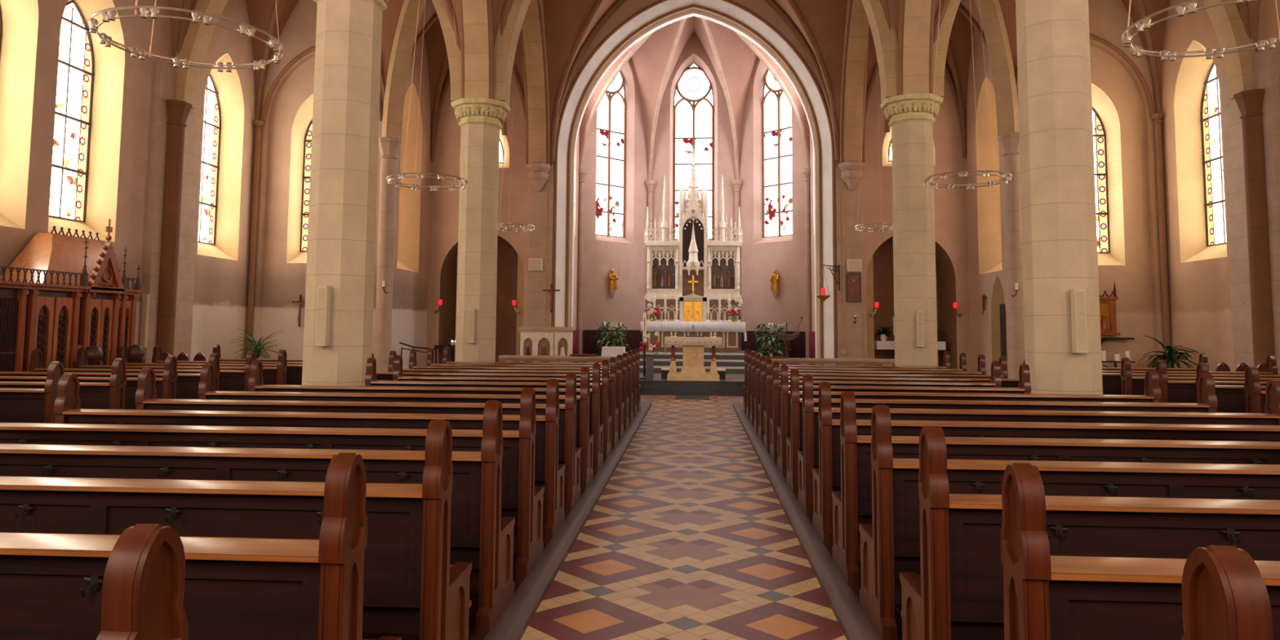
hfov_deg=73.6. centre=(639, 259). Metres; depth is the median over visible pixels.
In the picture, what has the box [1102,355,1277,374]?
pew
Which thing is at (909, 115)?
pillar
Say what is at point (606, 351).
tablecloth
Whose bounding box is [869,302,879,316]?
wall lamp
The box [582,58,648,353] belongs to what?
wall
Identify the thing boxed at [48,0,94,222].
window
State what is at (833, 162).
trim
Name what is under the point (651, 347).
flower arrangement
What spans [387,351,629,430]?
pew
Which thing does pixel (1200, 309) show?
wall
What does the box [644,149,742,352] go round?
altar
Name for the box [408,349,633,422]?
pew
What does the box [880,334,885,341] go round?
vase
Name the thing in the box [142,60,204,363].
wall pier
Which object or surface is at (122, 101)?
wall
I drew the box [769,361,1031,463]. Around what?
pew
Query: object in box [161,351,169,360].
chair
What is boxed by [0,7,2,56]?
window
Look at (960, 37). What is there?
ceiling
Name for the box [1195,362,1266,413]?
pew
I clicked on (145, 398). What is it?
pew
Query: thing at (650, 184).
trim
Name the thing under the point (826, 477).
pew
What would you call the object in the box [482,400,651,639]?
trim
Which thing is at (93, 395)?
pew
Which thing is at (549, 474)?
pew
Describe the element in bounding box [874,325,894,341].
potted plant
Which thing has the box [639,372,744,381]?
floor
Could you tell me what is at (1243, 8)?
trim
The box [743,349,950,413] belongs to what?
pew
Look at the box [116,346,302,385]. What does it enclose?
pew
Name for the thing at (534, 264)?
loudspeaker
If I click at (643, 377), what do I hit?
paschal candle
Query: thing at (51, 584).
pew
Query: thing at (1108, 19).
pilaster
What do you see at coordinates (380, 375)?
pew
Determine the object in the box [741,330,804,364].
wall hanging
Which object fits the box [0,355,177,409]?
pew
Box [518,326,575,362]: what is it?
altar
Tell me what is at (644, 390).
step
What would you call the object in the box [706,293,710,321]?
candle
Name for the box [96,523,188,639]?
pew
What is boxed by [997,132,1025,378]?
trim
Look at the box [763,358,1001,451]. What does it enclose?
pew
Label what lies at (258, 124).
column
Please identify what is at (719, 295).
candle
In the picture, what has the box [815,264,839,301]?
sanctuary lamp
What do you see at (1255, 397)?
pew
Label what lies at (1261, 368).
chair
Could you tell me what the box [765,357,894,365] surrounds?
rail
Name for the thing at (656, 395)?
floor
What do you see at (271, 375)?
pew
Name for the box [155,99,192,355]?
column
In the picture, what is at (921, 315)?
grille
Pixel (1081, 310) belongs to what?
grille
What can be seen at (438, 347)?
stand
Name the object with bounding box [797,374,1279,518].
pew
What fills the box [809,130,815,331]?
wall
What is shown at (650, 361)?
stand
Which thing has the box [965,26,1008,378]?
wall
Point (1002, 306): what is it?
door
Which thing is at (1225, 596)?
pew
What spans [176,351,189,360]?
chair
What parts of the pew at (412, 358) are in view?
backrest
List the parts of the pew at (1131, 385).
backrest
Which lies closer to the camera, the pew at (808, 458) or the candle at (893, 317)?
the pew at (808, 458)
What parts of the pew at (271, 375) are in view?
backrest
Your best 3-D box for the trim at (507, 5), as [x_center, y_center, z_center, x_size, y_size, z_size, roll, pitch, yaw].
[0.669,-6.819,10.959,8.388,6.314,26.968,0,-5,4]
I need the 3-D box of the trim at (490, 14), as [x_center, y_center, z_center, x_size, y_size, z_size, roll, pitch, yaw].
[-3.473,-5.979,14.524,0.680,5.042,19.620,0,-5,4]
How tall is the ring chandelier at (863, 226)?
6.995 m
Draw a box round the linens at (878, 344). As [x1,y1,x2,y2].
[874,340,946,350]
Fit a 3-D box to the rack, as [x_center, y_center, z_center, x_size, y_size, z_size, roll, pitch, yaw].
[10.469,2.688,18.819,0.720,0.890,0.400,0,-5,4]
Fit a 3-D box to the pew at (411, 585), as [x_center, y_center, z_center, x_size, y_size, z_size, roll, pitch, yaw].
[-2.180,1.196,3.456,2.819,1.123,0.911,0,-5,4]
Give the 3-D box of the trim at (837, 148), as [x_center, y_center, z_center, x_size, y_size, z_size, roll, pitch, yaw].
[1.410,-5.928,22.566,21.500,6.132,3.470,0,-5,4]
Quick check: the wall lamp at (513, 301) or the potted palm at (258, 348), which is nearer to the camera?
the potted palm at (258, 348)
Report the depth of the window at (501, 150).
24.97 m
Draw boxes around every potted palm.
[229,328,284,359]
[1139,335,1199,368]
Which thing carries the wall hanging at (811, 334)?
attached to the wall at (811, 156)
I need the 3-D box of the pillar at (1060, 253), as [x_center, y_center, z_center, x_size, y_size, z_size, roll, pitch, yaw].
[4.974,-0.664,10.190,1.127,6.118,1.127,0,-5,4]
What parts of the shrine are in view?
frame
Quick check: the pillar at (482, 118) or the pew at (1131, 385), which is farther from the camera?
the pillar at (482, 118)
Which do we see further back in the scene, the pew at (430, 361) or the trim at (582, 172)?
the trim at (582, 172)
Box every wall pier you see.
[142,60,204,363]
[1220,44,1279,374]
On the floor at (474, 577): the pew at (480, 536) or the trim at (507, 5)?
the pew at (480, 536)
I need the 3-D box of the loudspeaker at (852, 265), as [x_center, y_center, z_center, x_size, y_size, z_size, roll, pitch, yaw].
[5.858,0.175,23.403,0.380,0.340,0.146,0,-5,4]
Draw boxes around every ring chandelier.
[88,0,284,72]
[386,0,467,191]
[497,33,534,231]
[854,22,893,231]
[923,0,1012,189]
[1121,0,1279,61]
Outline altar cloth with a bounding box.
[664,336,722,357]
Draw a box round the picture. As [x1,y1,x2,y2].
[845,272,861,302]
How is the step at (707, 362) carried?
on the step at (657, 369)
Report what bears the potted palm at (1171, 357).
on the floor at (656, 395)
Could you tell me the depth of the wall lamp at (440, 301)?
24.08 m
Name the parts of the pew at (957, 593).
under rail, backrest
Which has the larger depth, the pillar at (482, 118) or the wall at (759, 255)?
the wall at (759, 255)
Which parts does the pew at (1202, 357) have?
backrest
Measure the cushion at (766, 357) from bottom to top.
0.030 m
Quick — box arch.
[425,0,970,371]
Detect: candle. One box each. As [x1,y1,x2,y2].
[639,312,648,379]
[653,293,656,320]
[663,293,667,321]
[674,293,679,321]
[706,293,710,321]
[717,293,721,321]
[727,293,731,321]
[892,316,894,341]
[1101,351,1106,360]
[1114,354,1119,360]
[1125,351,1129,359]
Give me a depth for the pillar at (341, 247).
10.48 m
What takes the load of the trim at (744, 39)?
attached to the wall at (759, 255)
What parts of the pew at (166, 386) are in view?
backrest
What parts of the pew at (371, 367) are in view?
backrest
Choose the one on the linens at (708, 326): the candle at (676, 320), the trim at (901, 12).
the candle at (676, 320)
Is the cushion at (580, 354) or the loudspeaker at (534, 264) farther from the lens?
the loudspeaker at (534, 264)
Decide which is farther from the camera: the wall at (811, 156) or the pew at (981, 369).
the wall at (811, 156)
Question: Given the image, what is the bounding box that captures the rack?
[1102,360,1135,367]
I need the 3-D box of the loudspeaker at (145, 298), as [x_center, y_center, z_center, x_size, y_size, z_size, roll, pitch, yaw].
[-9.800,1.222,16.931,0.110,1.050,0.094,0,-5,4]
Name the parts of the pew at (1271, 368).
backrest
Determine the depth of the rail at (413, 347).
21.18 m
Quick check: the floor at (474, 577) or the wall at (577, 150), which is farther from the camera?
the wall at (577, 150)
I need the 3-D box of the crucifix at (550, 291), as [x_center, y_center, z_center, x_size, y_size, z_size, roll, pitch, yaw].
[-2.481,1.083,23.875,0.480,0.800,0.082,0,-5,4]
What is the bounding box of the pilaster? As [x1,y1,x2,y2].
[1017,0,1164,359]
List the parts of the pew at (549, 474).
backrest, under rail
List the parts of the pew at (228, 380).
backrest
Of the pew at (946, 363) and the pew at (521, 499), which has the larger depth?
the pew at (946, 363)
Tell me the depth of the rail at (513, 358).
19.83 m
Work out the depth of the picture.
23.41 m
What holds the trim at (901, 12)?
attached to the wall at (917, 19)
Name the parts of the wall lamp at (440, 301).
lamp glass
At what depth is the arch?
24.27 m
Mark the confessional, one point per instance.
(61, 295)
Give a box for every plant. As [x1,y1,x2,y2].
[591,321,631,355]
[752,322,791,356]
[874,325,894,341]
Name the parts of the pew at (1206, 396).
backrest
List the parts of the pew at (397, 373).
backrest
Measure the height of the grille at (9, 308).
1.520 m
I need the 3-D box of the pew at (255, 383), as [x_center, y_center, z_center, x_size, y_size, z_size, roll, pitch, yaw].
[-2.279,1.635,8.970,3.719,1.123,0.911,0,-5,4]
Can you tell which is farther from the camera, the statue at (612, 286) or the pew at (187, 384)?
the statue at (612, 286)
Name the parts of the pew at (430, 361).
backrest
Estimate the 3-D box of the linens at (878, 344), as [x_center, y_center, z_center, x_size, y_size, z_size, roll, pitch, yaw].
[7.551,2.426,24.104,1.876,0.230,0.738,0,-5,4]
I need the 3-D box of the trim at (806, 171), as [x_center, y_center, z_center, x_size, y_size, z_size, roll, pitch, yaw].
[5.408,0.261,27.537,0.400,6.440,0.400,0,-5,4]
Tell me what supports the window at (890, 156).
in the arch
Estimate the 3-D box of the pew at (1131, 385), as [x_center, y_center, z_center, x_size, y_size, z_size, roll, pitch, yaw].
[8.454,1.955,11.977,3.219,1.123,0.911,0,-5,4]
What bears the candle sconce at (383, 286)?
attached to the wall at (412, 206)
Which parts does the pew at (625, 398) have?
backrest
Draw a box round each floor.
[362,401,643,639]
[525,394,843,639]
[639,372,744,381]
[740,403,902,639]
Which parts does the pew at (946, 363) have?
backrest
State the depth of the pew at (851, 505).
5.02 m
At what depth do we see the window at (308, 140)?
21.84 m
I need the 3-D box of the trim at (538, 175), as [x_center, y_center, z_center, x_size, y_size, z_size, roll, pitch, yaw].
[-2.865,-2.302,24.172,0.665,0.790,0.665,0,-5,4]
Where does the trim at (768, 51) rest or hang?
attached to the arch
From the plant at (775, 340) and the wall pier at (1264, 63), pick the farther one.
the plant at (775, 340)
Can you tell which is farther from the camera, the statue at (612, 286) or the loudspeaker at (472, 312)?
the statue at (612, 286)
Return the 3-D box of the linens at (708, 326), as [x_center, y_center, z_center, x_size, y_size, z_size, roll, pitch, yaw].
[1.673,2.254,26.801,3.256,0.590,1.305,0,-5,4]
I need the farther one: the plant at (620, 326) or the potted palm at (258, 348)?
the plant at (620, 326)
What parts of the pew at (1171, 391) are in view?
backrest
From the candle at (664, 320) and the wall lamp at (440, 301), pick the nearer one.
the wall lamp at (440, 301)
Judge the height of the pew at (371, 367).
1.123 m
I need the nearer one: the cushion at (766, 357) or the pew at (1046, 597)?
the pew at (1046, 597)
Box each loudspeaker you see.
[139,294,150,347]
[315,285,331,346]
[467,308,475,342]
[528,258,542,271]
[846,259,862,271]
[915,311,924,346]
[1070,288,1087,353]
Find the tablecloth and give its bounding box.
[601,346,625,355]
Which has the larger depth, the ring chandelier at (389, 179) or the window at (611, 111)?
the window at (611, 111)
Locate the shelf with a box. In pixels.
[1100,337,1134,344]
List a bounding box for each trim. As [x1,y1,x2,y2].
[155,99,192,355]
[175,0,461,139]
[176,0,525,161]
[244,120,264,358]
[262,0,1154,162]
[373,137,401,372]
[458,0,550,164]
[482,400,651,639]
[493,0,897,106]
[499,0,891,165]
[515,7,874,365]
[526,161,551,191]
[528,165,554,326]
[543,182,548,326]
[551,0,837,358]
[568,9,820,364]
[577,168,587,362]
[578,17,809,179]
[644,179,656,242]
[731,179,742,240]
[732,402,880,639]
[800,167,811,364]
[835,164,862,358]
[839,160,864,191]
[840,0,935,162]
[840,182,848,354]
[865,0,1251,159]
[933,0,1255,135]
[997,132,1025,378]
[1151,112,1170,361]
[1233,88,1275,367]
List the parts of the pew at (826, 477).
under rail, backrest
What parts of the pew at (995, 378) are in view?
backrest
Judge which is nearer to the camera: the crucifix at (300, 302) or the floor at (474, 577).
the floor at (474, 577)
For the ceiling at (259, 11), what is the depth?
21.19 m
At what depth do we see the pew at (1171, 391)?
11.13 m
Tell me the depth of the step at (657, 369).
23.69 m
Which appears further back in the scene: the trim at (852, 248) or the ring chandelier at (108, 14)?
the trim at (852, 248)
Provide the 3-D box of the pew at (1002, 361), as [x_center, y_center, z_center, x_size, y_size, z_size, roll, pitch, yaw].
[3.450,1.944,12.297,3.549,1.123,0.911,0,-5,4]
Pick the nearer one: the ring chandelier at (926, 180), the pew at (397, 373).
the pew at (397, 373)
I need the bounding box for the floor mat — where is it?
[675,395,709,399]
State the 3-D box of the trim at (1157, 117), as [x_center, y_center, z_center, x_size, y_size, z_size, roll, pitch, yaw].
[12.033,-0.097,19.667,0.245,6.600,0.245,0,-5,4]
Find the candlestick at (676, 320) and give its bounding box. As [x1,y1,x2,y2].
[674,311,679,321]
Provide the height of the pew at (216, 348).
1.123 m
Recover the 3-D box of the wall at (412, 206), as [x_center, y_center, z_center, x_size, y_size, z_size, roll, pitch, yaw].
[-6.346,-2.689,22.846,0.500,12.000,3.380,0,-5,4]
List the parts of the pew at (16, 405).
backrest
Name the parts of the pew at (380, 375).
backrest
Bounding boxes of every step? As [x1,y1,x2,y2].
[625,349,762,359]
[639,365,744,373]
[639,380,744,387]
[640,358,744,366]
[640,386,743,395]
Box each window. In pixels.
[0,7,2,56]
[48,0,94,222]
[197,75,221,244]
[299,119,312,251]
[498,139,503,163]
[595,70,626,237]
[673,62,714,239]
[761,67,792,237]
[888,139,892,161]
[1092,107,1110,253]
[1200,62,1226,245]
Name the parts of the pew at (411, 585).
backrest, under rail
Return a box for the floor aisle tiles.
[520,394,846,639]
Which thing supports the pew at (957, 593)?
on the floor at (898, 607)
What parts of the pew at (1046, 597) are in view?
backrest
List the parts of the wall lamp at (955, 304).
lamp glass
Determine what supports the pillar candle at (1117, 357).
on the rack
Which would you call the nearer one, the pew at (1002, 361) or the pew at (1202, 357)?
the pew at (1002, 361)
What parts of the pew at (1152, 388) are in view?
backrest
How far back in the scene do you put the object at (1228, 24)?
16.95 m
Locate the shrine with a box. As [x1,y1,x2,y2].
[1098,280,1134,344]
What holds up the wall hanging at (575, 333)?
attached to the wall at (577, 150)
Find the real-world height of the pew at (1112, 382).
1.123 m
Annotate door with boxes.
[1000,303,1007,360]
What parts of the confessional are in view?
post, post, cresting rail, carved panel, carved panel, cornice, post, post, carved panel, carved panel, post, carved panel, post, carved panel, cresting rail, post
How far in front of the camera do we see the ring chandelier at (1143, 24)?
7.28 m
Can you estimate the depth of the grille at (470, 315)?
16.77 m
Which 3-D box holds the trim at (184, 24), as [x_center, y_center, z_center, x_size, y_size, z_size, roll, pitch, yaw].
[-7.075,-6.239,11.399,6.458,5.115,26.954,0,-5,4]
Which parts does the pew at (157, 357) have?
backrest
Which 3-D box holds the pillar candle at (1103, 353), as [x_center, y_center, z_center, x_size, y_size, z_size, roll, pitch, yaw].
[10.233,2.122,18.880,0.084,0.240,0.082,0,-5,4]
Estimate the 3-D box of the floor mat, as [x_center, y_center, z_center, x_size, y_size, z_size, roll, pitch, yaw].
[1.165,3.077,19.080,0.740,0.012,1.100,0,-5,4]
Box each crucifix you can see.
[292,294,305,326]
[542,284,559,312]
[981,293,986,314]
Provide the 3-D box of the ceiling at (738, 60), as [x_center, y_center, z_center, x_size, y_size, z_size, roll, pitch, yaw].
[1.746,-5.668,27.821,7.540,5.350,5.332,0,-5,4]
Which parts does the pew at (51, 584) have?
backrest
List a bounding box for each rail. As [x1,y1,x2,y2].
[399,342,437,363]
[498,355,617,363]
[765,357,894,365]
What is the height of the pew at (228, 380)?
1.123 m
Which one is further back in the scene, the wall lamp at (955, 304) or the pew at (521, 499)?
the wall lamp at (955, 304)
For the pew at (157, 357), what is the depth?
14.82 m
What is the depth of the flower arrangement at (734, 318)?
26.29 m
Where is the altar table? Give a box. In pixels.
[661,345,725,381]
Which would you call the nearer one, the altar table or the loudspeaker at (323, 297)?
the loudspeaker at (323, 297)
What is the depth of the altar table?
20.48 m
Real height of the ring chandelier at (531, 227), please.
6.995 m
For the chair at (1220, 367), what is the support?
on the floor at (898, 607)
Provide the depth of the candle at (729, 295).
26.67 m
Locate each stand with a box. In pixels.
[434,345,455,363]
[644,357,655,380]
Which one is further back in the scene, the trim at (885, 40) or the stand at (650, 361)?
the stand at (650, 361)
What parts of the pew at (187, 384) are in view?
backrest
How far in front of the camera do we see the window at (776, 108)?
29.39 m
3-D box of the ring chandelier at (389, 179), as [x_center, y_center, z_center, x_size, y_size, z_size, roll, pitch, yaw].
[-3.483,-4.732,14.424,1.308,7.026,1.308,-3,-6,35]
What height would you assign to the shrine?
1.560 m
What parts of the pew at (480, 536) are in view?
backrest, under rail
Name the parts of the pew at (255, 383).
backrest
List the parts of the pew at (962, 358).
backrest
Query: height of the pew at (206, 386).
1.123 m
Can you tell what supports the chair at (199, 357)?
on the floor at (474, 577)
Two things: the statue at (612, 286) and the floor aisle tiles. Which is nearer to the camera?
the floor aisle tiles
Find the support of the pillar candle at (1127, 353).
on the rack
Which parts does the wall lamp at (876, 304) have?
lamp glass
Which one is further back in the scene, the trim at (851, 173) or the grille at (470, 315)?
the trim at (851, 173)
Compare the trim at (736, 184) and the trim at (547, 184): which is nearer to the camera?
the trim at (547, 184)
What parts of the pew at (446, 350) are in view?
backrest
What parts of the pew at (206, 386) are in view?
backrest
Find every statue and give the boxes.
[608,268,618,298]
[768,268,779,299]
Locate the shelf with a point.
(1103, 339)
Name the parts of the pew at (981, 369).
backrest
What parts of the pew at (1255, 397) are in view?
backrest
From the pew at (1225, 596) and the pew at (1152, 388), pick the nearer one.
the pew at (1225, 596)
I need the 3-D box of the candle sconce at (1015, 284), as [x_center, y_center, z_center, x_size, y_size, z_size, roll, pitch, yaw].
[8.629,0.744,19.680,0.128,0.384,0.177,3,-5,-31]
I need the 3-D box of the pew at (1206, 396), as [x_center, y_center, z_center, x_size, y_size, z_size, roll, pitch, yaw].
[3.243,1.577,7.721,3.719,1.123,0.911,0,-5,4]
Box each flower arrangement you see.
[640,331,662,355]
[646,297,663,320]
[724,298,746,321]
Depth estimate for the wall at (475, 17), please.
22.88 m
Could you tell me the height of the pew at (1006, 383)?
1.123 m
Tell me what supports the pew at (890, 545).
on the floor at (898, 607)
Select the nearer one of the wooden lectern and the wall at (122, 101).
the wall at (122, 101)
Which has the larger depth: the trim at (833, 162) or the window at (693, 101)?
the window at (693, 101)
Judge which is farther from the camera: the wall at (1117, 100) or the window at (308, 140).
the window at (308, 140)
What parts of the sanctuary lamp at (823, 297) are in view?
red glass, lamp shade, chain, lamp bracket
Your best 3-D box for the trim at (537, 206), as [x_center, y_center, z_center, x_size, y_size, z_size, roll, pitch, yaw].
[-2.789,0.393,24.051,0.660,6.100,0.080,0,-5,4]
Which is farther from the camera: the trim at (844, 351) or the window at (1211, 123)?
the trim at (844, 351)
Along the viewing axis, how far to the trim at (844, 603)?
5.64 m
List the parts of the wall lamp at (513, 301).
lamp glass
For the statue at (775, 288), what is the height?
1.028 m
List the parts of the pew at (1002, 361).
backrest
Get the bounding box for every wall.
[0,0,256,360]
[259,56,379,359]
[391,35,431,368]
[462,0,546,163]
[573,129,579,329]
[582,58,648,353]
[651,33,735,242]
[738,57,806,358]
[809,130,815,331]
[843,0,931,161]
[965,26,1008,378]
[1089,44,1155,368]
[1160,0,1279,371]
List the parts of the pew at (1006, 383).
backrest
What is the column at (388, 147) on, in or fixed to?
attached to the wall at (412, 206)
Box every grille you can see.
[0,299,18,371]
[139,295,146,346]
[315,288,325,343]
[467,310,473,341]
[918,312,924,345]
[1075,291,1086,350]
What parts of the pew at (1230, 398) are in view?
backrest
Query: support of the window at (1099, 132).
in the wall at (1117, 100)
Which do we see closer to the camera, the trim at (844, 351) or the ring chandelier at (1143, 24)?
the ring chandelier at (1143, 24)
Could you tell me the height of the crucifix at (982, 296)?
0.524 m
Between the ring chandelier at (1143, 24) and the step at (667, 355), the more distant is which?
the step at (667, 355)
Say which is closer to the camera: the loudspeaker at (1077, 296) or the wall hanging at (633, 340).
the loudspeaker at (1077, 296)
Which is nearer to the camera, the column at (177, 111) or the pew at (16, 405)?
the pew at (16, 405)
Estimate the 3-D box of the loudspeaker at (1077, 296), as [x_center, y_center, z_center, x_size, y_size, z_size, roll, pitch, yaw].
[4.935,0.694,9.620,0.120,0.720,0.124,0,-5,4]
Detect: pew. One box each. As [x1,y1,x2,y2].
[0,353,220,399]
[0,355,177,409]
[0,358,127,409]
[0,361,64,423]
[0,387,544,580]
[0,400,515,636]
[0,419,471,639]
[0,452,401,639]
[28,349,255,391]
[53,373,565,552]
[75,347,287,385]
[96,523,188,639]
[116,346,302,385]
[134,367,581,519]
[151,345,302,364]
[197,363,593,491]
[213,344,302,361]
[248,359,603,474]
[364,357,611,460]
[372,352,624,439]
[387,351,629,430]
[392,355,618,448]
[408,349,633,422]
[426,347,637,417]
[442,346,640,411]
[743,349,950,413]
[746,351,967,417]
[749,351,986,424]
[753,354,1008,432]
[758,355,1025,440]
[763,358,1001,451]
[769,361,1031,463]
[777,364,1160,477]
[786,368,1217,495]
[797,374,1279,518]
[812,381,1279,559]
[831,391,1279,606]
[858,404,1279,639]
[899,426,1279,639]
[1000,462,1279,639]
[1102,352,1208,371]
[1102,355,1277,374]
[1102,373,1279,395]
[1120,357,1279,395]
[1155,360,1268,403]
[1181,545,1272,639]
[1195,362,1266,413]
[1244,365,1266,413]
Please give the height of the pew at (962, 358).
1.123 m
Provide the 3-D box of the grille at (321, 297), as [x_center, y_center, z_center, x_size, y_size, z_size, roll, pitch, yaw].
[-3.771,0.668,10.118,0.090,0.660,0.006,0,-5,4]
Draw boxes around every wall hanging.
[572,329,578,362]
[582,329,643,355]
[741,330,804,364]
[808,331,815,364]
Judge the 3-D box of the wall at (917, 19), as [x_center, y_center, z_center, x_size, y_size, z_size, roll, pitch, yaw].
[5.023,-7.094,10.703,0.500,6.780,26.800,0,-5,4]
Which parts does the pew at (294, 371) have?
backrest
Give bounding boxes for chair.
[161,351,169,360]
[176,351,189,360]
[193,352,206,360]
[1215,362,1231,371]
[1235,362,1248,371]
[1256,362,1266,372]
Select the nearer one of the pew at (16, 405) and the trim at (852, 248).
the pew at (16, 405)
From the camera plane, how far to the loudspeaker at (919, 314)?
16.23 m
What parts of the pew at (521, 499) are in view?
backrest, under rail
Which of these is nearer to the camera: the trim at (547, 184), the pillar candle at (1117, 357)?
the pillar candle at (1117, 357)
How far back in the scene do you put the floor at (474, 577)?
4.26 m
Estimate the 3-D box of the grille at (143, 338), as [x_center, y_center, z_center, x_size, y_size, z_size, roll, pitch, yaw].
[-9.803,1.218,16.887,0.080,0.990,0.006,0,-5,4]
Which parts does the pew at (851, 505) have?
under rail, backrest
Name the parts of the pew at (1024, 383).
backrest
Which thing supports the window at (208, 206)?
in the wall at (122, 101)
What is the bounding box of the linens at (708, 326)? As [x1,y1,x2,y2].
[640,320,746,341]
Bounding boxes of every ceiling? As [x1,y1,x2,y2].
[168,0,524,126]
[492,0,899,132]
[579,16,809,163]
[866,0,1258,125]
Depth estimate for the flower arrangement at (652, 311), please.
26.47 m
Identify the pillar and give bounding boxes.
[302,0,389,386]
[450,97,510,361]
[880,93,943,366]
[1014,0,1102,394]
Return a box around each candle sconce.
[381,280,388,293]
[1011,283,1018,297]
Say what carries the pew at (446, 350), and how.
on the floor at (474, 577)
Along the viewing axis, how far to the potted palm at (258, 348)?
19.75 m
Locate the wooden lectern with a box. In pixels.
[773,316,803,364]
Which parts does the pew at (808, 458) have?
backrest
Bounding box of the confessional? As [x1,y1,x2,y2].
[0,218,145,371]
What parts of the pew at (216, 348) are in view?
backrest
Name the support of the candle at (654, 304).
on the linens at (708, 326)
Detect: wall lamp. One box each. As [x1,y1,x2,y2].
[434,299,442,313]
[511,299,520,314]
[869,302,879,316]
[952,302,961,317]
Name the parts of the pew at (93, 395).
backrest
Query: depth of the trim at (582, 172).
27.98 m
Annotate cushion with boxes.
[568,353,596,355]
[765,356,787,358]
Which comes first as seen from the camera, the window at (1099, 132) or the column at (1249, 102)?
the column at (1249, 102)
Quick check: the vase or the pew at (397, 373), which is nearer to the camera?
the pew at (397, 373)
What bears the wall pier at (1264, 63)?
attached to the wall at (1200, 309)
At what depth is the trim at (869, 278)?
24.32 m
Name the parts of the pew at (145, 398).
backrest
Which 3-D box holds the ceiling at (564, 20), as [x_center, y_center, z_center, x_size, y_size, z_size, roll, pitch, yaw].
[0.670,-6.845,10.961,8.220,6.200,26.800,0,-5,4]
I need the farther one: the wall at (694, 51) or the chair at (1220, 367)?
the wall at (694, 51)
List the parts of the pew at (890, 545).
under rail, backrest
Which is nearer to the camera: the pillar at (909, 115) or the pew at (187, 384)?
the pew at (187, 384)

